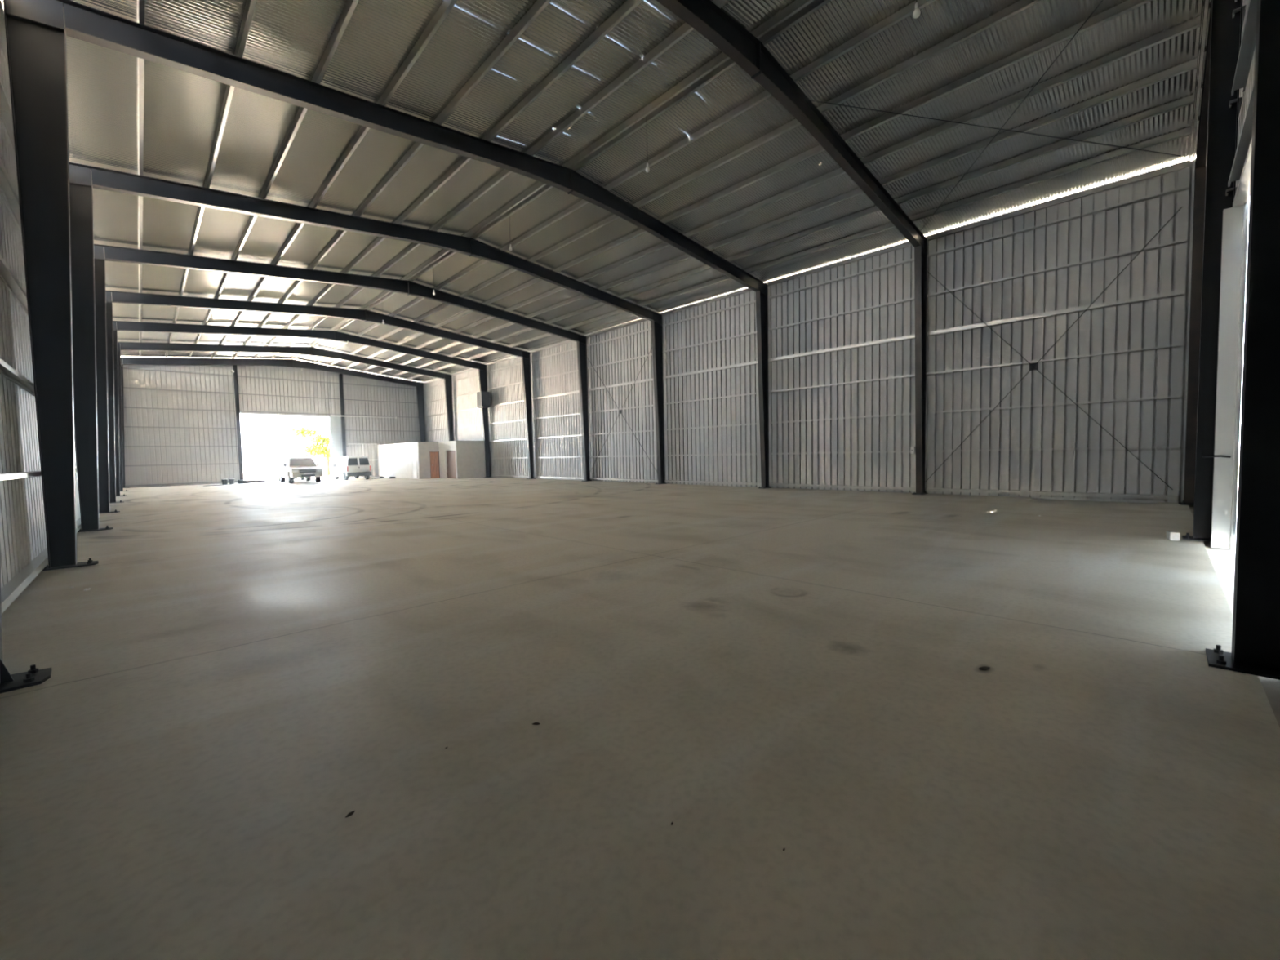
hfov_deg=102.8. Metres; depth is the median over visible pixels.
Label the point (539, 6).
purlin
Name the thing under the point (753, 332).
beam
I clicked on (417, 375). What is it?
purlin
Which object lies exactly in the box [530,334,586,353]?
purlin
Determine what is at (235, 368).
post
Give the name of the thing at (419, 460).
enclosure
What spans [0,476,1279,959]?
floor
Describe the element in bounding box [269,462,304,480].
car
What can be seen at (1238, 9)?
beam
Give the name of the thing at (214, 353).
purlin
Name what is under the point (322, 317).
purlin
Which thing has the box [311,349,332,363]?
purlin
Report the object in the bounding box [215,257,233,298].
purlin
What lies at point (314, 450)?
tree
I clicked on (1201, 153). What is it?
frame
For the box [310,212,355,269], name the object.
purlin
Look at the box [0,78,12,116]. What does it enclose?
beam
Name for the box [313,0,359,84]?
purlin
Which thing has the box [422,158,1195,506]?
wall
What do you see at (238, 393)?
beam
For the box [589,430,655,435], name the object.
beam
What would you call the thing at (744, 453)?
beam
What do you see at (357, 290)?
purlin
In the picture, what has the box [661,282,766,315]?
purlin
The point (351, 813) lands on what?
dry leaf
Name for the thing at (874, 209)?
purlin
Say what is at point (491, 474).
beam
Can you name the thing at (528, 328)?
purlin
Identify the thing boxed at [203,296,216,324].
purlin
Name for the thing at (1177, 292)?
beam
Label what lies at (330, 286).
purlin
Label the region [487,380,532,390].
beam
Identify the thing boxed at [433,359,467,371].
purlin
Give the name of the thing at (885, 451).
beam
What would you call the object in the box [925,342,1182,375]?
beam
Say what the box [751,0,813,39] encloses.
purlin
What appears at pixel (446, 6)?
purlin
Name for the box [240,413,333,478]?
door frame
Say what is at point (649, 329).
beam
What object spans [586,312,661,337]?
purlin
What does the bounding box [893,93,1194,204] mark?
purlin
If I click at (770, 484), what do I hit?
beam
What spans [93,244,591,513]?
frame
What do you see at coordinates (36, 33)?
frame
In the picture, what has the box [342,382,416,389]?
beam
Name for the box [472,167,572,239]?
purlin
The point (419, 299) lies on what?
purlin
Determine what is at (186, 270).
purlin
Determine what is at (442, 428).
beam
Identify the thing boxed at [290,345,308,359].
purlin
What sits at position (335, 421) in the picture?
sliding door
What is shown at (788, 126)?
purlin
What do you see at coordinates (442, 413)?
beam
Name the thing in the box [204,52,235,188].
purlin
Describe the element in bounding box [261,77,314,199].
purlin
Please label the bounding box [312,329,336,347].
purlin
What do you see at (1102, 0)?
brace
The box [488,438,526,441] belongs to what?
beam
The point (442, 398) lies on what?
beam
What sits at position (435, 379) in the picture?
purlin
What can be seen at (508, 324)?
purlin
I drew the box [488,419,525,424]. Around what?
beam
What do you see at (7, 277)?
beam
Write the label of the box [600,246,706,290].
purlin
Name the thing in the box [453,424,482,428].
beam
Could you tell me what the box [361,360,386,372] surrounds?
purlin
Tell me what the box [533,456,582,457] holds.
wall girt
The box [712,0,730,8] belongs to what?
roof purlin
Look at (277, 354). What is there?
purlin
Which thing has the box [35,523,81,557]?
beam
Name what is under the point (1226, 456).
bar
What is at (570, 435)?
beam
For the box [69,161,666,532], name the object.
frame
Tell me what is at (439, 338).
purlin
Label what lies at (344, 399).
beam
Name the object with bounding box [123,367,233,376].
beam
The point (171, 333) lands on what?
purlin
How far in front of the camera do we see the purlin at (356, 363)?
41.10 m
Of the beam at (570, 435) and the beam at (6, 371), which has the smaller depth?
the beam at (6, 371)
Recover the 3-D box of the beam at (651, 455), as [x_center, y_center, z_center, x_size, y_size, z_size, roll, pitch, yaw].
[-0.893,-1.309,28.052,0.125,0.065,5.980,-4,4,-44]
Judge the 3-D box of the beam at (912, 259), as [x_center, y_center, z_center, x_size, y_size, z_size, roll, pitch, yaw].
[7.367,-7.500,19.147,0.125,0.065,5.980,-4,4,-44]
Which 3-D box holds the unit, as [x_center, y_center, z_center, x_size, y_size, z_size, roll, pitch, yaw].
[-11.893,-5.929,38.009,0.645,1.140,1.680,-4,4,-44]
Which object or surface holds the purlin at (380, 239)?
attached to the ceiling
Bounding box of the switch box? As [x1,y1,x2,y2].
[910,446,915,453]
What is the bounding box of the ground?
[243,461,1279,727]
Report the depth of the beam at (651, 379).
27.79 m
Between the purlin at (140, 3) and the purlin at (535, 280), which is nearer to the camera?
the purlin at (140, 3)
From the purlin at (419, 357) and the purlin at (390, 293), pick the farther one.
the purlin at (419, 357)
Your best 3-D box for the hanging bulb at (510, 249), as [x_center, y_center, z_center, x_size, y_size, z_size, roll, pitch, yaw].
[-4.212,-8.128,16.540,0.108,1.384,0.108,-4,4,-44]
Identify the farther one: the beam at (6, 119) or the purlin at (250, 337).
the purlin at (250, 337)
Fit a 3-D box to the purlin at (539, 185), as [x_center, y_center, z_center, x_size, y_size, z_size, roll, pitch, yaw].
[-4.132,-8.722,16.250,0.080,0.161,5.990,-4,4,-44]
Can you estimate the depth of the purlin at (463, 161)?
14.57 m
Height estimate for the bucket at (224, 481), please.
0.385 m
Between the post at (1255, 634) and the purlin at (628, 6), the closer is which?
the post at (1255, 634)
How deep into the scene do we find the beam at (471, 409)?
41.10 m
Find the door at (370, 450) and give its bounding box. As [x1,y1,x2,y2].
[347,443,379,477]
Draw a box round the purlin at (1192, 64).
[878,57,1197,186]
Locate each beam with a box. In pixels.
[0,17,8,66]
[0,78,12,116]
[0,109,15,152]
[0,158,19,208]
[0,254,26,299]
[0,358,34,388]
[0,471,41,480]
[0,555,48,613]
[6,198,22,235]
[14,293,28,315]
[22,383,35,396]
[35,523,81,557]
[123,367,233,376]
[123,386,234,394]
[124,406,235,411]
[124,426,236,429]
[124,445,237,447]
[124,462,238,466]
[124,480,237,486]
[237,375,338,383]
[238,393,339,399]
[240,410,340,415]
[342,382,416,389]
[343,399,417,404]
[344,414,418,417]
[423,382,444,389]
[424,398,445,403]
[424,413,446,417]
[425,428,448,431]
[452,372,487,382]
[452,391,479,397]
[453,407,480,413]
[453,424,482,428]
[486,360,531,373]
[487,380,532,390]
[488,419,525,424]
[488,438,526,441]
[489,400,532,407]
[489,457,527,458]
[490,474,528,477]
[530,347,577,361]
[531,369,577,381]
[531,390,579,399]
[532,413,580,419]
[533,435,582,439]
[533,475,584,479]
[586,328,651,346]
[587,353,652,368]
[587,377,653,391]
[588,404,654,413]
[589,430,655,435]
[589,454,657,457]
[590,477,657,481]
[662,300,755,327]
[662,331,756,353]
[662,360,757,378]
[663,392,758,404]
[663,422,759,431]
[664,453,760,456]
[664,480,761,485]
[767,257,914,299]
[768,297,915,330]
[768,333,915,362]
[768,373,915,392]
[768,412,915,423]
[768,450,915,454]
[768,483,915,490]
[924,488,1177,499]
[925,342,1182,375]
[925,395,1181,413]
[925,445,1179,452]
[926,185,1187,257]
[926,238,1186,297]
[926,288,1184,336]
[1225,186,1237,195]
[1227,81,1253,186]
[1228,97,1242,116]
[1231,0,1257,96]
[1232,4,1245,29]
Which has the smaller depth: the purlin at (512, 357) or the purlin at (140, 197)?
the purlin at (140, 197)
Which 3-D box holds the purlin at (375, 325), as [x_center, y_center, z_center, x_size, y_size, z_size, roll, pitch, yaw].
[-15.696,-9.077,30.114,0.080,0.161,5.990,-4,4,-44]
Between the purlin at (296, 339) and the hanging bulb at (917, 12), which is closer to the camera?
the hanging bulb at (917, 12)
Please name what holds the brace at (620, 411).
attached to the frame at (81, 188)
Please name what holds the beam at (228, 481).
attached to the wall at (132, 378)
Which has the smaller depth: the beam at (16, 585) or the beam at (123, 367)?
the beam at (16, 585)
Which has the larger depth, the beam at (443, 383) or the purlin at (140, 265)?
the beam at (443, 383)
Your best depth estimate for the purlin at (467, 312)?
27.85 m
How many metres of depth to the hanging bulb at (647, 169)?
12.06 m
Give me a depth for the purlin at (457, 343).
33.94 m
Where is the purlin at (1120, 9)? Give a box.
[840,0,1151,141]
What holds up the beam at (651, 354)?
attached to the frame at (112, 253)
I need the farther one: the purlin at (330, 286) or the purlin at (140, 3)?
the purlin at (330, 286)
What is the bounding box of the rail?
[330,414,396,418]
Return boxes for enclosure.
[377,440,485,479]
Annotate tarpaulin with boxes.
[237,480,268,484]
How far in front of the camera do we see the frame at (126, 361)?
38.85 m
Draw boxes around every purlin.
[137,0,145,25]
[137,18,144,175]
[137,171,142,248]
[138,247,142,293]
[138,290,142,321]
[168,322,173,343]
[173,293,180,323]
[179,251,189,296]
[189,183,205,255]
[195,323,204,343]
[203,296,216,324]
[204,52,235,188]
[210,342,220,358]
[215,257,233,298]
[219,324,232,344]
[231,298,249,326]
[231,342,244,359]
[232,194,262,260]
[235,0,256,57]
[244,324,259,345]
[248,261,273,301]
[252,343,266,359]
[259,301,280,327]
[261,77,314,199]
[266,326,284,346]
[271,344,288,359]
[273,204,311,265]
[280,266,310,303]
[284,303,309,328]
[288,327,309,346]
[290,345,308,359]
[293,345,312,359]
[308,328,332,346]
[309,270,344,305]
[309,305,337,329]
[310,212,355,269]
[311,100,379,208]
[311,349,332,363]
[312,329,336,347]
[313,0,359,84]
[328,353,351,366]
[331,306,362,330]
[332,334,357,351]
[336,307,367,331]
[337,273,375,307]
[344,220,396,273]
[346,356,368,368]
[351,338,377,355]
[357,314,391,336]
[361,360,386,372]
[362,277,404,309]
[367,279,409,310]
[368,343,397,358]
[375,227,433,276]
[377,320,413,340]
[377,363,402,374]
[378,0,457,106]
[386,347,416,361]
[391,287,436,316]
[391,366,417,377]
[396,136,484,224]
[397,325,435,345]
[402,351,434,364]
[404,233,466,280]
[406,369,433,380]
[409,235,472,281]
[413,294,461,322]
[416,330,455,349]
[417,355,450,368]
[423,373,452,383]
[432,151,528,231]
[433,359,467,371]
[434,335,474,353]
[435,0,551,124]
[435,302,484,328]
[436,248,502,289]
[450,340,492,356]
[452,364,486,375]
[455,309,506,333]
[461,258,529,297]
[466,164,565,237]
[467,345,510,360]
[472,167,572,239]
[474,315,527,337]
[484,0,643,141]
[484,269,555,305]
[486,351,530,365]
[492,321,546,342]
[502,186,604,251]
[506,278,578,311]
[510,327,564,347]
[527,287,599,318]
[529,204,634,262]
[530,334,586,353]
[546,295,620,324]
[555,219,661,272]
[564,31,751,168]
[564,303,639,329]
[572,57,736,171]
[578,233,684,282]
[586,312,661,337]
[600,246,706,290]
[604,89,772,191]
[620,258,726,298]
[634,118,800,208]
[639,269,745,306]
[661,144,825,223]
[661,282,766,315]
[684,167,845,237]
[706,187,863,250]
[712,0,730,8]
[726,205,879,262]
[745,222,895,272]
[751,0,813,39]
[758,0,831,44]
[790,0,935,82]
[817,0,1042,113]
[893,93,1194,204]
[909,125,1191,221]
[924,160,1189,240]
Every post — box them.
[232,364,244,479]
[338,373,346,456]
[1182,0,1242,542]
[1205,0,1279,679]
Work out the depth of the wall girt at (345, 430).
44.83 m
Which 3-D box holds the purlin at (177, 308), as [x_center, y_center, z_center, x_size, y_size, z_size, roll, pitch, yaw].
[-21.857,-8.040,24.116,0.080,0.161,5.990,-4,4,-44]
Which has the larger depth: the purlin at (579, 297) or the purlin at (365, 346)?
the purlin at (365, 346)
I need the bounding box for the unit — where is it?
[475,391,489,408]
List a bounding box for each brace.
[585,347,657,471]
[803,0,1181,231]
[924,206,1182,489]
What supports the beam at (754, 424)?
attached to the frame at (81, 188)
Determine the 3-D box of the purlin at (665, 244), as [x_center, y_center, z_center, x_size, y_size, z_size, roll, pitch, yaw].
[-0.521,-8.496,19.792,0.080,0.161,5.990,-4,4,-44]
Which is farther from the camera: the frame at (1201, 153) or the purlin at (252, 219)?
the purlin at (252, 219)
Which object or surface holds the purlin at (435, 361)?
attached to the ceiling
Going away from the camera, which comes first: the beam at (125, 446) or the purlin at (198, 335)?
the purlin at (198, 335)
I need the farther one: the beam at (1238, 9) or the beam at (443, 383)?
the beam at (443, 383)
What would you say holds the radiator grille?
attached to the pickup truck
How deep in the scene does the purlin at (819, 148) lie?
14.40 m
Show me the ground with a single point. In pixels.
(1223, 560)
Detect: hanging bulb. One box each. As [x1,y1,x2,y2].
[508,217,512,251]
[644,125,649,172]
[912,0,920,18]
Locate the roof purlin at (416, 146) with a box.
[355,119,435,217]
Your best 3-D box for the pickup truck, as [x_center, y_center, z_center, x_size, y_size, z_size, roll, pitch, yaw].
[-24.646,-0.726,36.959,2.220,1.760,5.275,-4,4,-44]
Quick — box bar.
[1202,455,1231,457]
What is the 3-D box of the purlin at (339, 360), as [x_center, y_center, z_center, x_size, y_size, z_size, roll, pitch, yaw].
[-23.229,-9.286,39.531,0.080,0.161,5.990,-4,4,-44]
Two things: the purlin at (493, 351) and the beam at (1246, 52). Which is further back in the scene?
the purlin at (493, 351)
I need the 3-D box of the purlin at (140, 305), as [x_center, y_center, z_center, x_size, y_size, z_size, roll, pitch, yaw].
[-22.748,-7.852,23.250,0.080,0.161,5.990,-4,4,-44]
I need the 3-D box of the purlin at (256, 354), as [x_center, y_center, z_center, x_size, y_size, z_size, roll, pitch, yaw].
[-26.823,-9.032,36.020,0.080,0.161,5.990,-4,4,-44]
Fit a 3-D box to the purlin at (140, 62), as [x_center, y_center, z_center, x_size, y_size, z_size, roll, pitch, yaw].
[-10.160,-7.450,10.390,0.080,0.161,5.990,-4,4,-44]
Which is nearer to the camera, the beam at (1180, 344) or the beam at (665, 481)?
the beam at (1180, 344)
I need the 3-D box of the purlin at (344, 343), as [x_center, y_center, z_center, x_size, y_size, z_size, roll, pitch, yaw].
[-19.892,-9.211,34.401,0.080,0.161,5.990,-4,4,-44]
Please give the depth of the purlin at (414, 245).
19.96 m
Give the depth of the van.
38.88 m
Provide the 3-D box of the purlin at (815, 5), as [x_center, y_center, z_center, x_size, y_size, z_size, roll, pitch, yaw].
[4.425,-8.465,7.838,0.080,0.161,5.990,-4,4,-44]
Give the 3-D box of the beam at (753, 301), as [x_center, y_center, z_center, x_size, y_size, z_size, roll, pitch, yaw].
[3.171,-7.635,23.433,0.125,0.065,5.980,-4,4,-44]
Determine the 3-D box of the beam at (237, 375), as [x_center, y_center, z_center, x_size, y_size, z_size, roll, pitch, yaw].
[-27.457,-7.863,40.108,6.700,0.065,0.125,-4,4,-44]
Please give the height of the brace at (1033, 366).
7.060 m
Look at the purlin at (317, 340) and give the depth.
34.32 m
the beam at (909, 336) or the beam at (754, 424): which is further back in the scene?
the beam at (754, 424)
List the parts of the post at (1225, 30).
plate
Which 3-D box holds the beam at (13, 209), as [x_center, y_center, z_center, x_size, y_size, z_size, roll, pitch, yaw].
[-11.153,-4.060,9.523,0.125,0.120,5.980,-4,4,-44]
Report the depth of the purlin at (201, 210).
15.70 m
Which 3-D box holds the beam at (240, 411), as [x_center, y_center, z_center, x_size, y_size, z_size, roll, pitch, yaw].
[-27.404,-5.277,40.241,6.700,0.065,0.125,-4,4,-44]
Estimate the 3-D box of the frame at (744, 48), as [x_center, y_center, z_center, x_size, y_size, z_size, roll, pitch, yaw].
[2.341,-3.826,10.142,20.170,9.596,0.380,-4,4,-44]
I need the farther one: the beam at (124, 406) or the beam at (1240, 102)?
the beam at (124, 406)
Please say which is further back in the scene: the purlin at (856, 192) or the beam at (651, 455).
the beam at (651, 455)
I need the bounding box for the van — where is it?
[332,455,371,479]
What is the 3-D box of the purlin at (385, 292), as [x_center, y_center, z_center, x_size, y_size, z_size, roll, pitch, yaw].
[-12.524,-8.990,24.823,0.080,0.161,5.990,-4,4,-44]
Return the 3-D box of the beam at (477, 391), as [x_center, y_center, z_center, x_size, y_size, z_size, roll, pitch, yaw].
[-13.587,-6.873,40.646,0.125,0.065,5.980,-4,4,-44]
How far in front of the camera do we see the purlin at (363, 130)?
12.85 m
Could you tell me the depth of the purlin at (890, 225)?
17.87 m
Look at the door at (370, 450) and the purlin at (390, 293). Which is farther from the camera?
the door at (370, 450)
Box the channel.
[1031,496,1158,503]
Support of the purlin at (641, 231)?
attached to the ceiling
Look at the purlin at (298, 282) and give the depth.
22.75 m
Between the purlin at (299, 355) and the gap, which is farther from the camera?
the purlin at (299, 355)
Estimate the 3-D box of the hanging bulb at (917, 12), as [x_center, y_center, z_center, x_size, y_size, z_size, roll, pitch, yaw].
[4.271,-7.857,7.874,0.108,1.384,0.108,-4,4,-44]
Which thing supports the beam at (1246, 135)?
attached to the post at (1255, 634)
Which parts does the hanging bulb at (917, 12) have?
bulb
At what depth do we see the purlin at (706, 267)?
21.48 m
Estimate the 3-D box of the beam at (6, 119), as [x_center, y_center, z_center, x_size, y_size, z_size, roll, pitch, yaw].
[-11.179,-5.321,9.459,0.125,0.065,5.980,-4,4,-44]
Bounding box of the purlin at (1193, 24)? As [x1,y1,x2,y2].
[860,15,1200,164]
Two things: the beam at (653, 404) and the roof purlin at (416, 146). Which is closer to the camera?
the roof purlin at (416, 146)
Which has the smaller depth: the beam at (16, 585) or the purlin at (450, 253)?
the beam at (16, 585)
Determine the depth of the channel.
13.89 m
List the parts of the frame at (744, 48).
plate, plate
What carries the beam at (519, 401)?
attached to the frame at (121, 297)
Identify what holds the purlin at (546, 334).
attached to the ceiling
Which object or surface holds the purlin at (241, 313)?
attached to the ceiling
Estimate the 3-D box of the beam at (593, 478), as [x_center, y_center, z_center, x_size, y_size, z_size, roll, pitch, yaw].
[-0.866,-0.018,28.118,0.125,0.100,5.980,-4,4,-44]
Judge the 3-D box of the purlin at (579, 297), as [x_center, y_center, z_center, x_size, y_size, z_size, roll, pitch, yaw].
[-3.857,-8.571,24.922,0.080,0.161,5.990,-4,4,-44]
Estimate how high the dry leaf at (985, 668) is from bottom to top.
0.015 m
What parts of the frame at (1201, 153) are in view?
plate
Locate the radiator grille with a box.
[299,469,315,472]
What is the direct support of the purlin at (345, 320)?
attached to the ceiling
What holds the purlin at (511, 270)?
attached to the ceiling
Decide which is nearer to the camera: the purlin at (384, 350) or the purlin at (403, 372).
the purlin at (384, 350)
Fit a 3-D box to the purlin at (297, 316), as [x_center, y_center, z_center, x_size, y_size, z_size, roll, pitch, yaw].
[-18.430,-8.763,27.447,0.080,0.161,5.990,-4,4,-44]
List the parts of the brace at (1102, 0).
brace rod, brace rod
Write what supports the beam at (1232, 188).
attached to the post at (1225, 30)
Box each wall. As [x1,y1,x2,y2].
[0,44,80,588]
[120,356,422,487]
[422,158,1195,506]
[1229,0,1255,549]
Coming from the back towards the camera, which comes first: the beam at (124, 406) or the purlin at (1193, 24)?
the beam at (124, 406)
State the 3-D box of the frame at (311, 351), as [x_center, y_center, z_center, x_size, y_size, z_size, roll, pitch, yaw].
[-22.836,-4.630,35.862,20.170,9.596,0.380,-4,4,-44]
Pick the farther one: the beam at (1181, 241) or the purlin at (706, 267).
the purlin at (706, 267)
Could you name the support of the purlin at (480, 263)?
attached to the ceiling
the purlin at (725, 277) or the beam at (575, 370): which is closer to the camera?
the purlin at (725, 277)
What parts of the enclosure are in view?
frame, panel, office door, door frame, office door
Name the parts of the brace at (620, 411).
brace rod, brace rod, brace rod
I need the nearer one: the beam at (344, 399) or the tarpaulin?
the tarpaulin
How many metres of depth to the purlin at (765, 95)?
12.66 m
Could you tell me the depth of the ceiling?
12.14 m
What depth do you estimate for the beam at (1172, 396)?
14.62 m
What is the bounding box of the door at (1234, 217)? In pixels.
[1210,137,1252,549]
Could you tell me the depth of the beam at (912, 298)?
18.93 m
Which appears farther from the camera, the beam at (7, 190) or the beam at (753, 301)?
the beam at (753, 301)
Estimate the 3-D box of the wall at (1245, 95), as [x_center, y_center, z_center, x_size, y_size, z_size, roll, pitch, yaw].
[6.860,-3.626,5.530,20.250,9.684,0.060,-4,4,-44]
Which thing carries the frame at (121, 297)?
on the floor
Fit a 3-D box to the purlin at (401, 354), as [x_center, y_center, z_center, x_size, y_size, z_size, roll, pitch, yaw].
[-17.305,-9.033,36.938,0.080,0.161,5.990,-4,4,-44]
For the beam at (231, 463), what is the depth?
35.73 m
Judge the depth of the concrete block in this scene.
8.10 m
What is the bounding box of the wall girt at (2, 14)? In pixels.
[0,2,4,22]
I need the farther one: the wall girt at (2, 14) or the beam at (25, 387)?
the beam at (25, 387)
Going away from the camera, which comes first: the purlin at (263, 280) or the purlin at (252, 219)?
the purlin at (252, 219)
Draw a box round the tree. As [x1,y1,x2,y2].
[287,424,330,475]
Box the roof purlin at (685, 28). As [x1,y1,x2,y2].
[527,0,713,155]
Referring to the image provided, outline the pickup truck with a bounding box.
[277,457,323,483]
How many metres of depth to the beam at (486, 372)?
40.92 m
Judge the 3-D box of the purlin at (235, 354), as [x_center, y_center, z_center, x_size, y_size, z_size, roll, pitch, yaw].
[-27.685,-8.850,35.182,0.080,0.161,5.990,-4,4,-44]
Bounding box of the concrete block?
[1165,531,1179,540]
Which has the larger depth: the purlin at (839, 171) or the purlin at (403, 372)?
the purlin at (403, 372)
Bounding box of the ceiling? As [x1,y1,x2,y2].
[0,0,1211,382]
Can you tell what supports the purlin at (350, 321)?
attached to the ceiling
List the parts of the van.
door, door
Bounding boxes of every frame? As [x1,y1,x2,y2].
[0,0,928,693]
[3,0,771,570]
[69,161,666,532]
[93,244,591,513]
[106,290,536,502]
[112,320,492,496]
[117,342,454,491]
[120,357,425,488]
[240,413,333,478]
[1178,0,1212,505]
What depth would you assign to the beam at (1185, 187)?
14.38 m
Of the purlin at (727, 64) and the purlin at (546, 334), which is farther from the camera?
the purlin at (546, 334)
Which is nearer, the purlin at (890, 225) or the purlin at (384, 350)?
the purlin at (890, 225)
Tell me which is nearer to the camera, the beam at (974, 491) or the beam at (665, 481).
the beam at (974, 491)
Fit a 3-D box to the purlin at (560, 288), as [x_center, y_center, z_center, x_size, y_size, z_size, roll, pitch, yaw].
[-4.717,-8.630,24.079,0.080,0.161,5.990,-4,4,-44]
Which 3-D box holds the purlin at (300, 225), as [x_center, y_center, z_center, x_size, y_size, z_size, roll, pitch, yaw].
[-11.755,-8.133,17.205,0.080,0.161,5.990,-4,4,-44]
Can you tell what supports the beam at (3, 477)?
attached to the frame at (744, 48)
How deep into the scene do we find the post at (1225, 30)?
7.86 m
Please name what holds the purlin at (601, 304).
attached to the ceiling
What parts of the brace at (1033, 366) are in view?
brace rod, brace rod, gusset plate, brace rod, brace rod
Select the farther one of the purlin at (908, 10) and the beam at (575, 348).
the beam at (575, 348)
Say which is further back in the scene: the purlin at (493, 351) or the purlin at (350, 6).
the purlin at (493, 351)
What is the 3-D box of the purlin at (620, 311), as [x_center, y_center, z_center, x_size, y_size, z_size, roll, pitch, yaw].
[-2.102,-8.450,26.644,0.080,0.161,5.990,-4,4,-44]
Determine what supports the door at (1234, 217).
in the wall at (1245, 95)
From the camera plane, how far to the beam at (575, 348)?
32.12 m
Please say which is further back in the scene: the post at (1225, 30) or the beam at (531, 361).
the beam at (531, 361)
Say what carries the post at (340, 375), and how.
on the floor
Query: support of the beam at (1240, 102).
attached to the post at (1225, 30)
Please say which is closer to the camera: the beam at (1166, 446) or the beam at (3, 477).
the beam at (3, 477)
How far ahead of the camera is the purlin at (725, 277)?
22.38 m
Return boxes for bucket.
[221,479,227,484]
[228,478,234,484]
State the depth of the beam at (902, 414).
19.11 m
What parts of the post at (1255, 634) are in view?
plate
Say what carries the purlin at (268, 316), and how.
attached to the ceiling
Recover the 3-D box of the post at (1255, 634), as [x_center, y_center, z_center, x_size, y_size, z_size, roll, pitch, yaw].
[4.118,-3.036,3.285,0.380,8.649,0.420,-4,4,-44]
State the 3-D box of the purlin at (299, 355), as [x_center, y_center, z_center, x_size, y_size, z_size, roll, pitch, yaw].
[-24.948,-9.404,37.844,0.080,0.161,5.990,-4,4,-44]
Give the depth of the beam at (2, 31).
7.63 m
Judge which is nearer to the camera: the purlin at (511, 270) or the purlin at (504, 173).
the purlin at (504, 173)
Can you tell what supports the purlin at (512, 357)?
attached to the ceiling
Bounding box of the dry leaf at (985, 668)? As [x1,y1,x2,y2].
[978,666,990,670]
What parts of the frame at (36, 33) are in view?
plate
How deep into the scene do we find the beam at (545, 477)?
32.31 m
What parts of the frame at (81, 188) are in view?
plate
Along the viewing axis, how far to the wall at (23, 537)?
7.20 m
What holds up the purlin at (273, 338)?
attached to the ceiling
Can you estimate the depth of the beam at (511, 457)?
36.44 m
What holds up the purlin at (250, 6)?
attached to the ceiling
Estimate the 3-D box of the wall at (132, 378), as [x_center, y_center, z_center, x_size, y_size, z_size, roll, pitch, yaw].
[-27.346,-4.719,40.472,20.250,9.684,0.060,-4,4,-44]
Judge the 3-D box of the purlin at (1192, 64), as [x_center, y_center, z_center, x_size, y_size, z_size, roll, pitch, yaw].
[8.731,-8.169,12.062,0.080,0.161,5.990,-4,4,-44]
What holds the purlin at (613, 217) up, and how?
attached to the ceiling
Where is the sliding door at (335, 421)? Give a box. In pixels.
[329,416,343,478]
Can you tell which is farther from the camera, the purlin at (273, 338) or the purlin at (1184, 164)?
the purlin at (273, 338)
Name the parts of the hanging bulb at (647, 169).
cord, bulb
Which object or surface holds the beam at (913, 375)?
attached to the frame at (744, 48)
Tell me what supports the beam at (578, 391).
attached to the frame at (121, 297)
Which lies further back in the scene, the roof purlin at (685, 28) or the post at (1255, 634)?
the roof purlin at (685, 28)
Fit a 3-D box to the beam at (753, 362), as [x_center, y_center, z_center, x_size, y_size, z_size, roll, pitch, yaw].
[3.224,-5.076,23.565,0.125,0.120,5.980,-4,4,-44]
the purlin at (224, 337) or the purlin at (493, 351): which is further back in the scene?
the purlin at (493, 351)
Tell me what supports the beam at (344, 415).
attached to the wall at (132, 378)
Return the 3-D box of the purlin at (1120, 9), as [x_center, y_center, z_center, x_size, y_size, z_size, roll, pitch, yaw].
[7.011,-8.287,10.375,0.080,0.161,5.990,-4,4,-44]
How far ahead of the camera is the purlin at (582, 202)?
17.26 m
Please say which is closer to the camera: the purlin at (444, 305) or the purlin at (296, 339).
the purlin at (444, 305)
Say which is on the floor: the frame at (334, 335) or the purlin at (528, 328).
the frame at (334, 335)
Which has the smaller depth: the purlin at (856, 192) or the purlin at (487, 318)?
the purlin at (856, 192)
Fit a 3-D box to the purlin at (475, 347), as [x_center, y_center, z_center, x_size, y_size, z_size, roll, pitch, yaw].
[-11.390,-8.780,34.339,0.080,0.161,5.990,-4,4,-44]
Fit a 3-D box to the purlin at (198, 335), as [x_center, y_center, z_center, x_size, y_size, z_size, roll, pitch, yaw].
[-25.198,-8.355,29.233,0.080,0.161,5.990,-4,4,-44]
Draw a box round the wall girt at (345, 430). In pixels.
[345,430,419,431]
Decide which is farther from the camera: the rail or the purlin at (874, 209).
the rail
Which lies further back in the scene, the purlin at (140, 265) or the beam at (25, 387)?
the purlin at (140, 265)
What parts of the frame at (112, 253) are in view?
plate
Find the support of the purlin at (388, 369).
attached to the frame at (311, 351)
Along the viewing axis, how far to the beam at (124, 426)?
35.64 m
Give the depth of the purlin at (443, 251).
20.86 m
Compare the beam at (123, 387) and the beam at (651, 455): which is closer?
the beam at (651, 455)
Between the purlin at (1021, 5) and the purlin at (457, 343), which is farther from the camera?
the purlin at (457, 343)
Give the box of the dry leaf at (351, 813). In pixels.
[345,810,355,817]
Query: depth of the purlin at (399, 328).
31.38 m
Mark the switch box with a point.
(912, 448)
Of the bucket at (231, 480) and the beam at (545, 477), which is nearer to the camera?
the beam at (545, 477)
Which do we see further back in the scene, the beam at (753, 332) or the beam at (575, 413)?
the beam at (575, 413)
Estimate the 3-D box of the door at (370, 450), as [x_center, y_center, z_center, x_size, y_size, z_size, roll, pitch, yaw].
[-23.660,-1.697,43.867,2.450,2.950,0.140,-4,4,-44]
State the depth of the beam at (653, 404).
27.84 m
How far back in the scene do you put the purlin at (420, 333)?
32.27 m

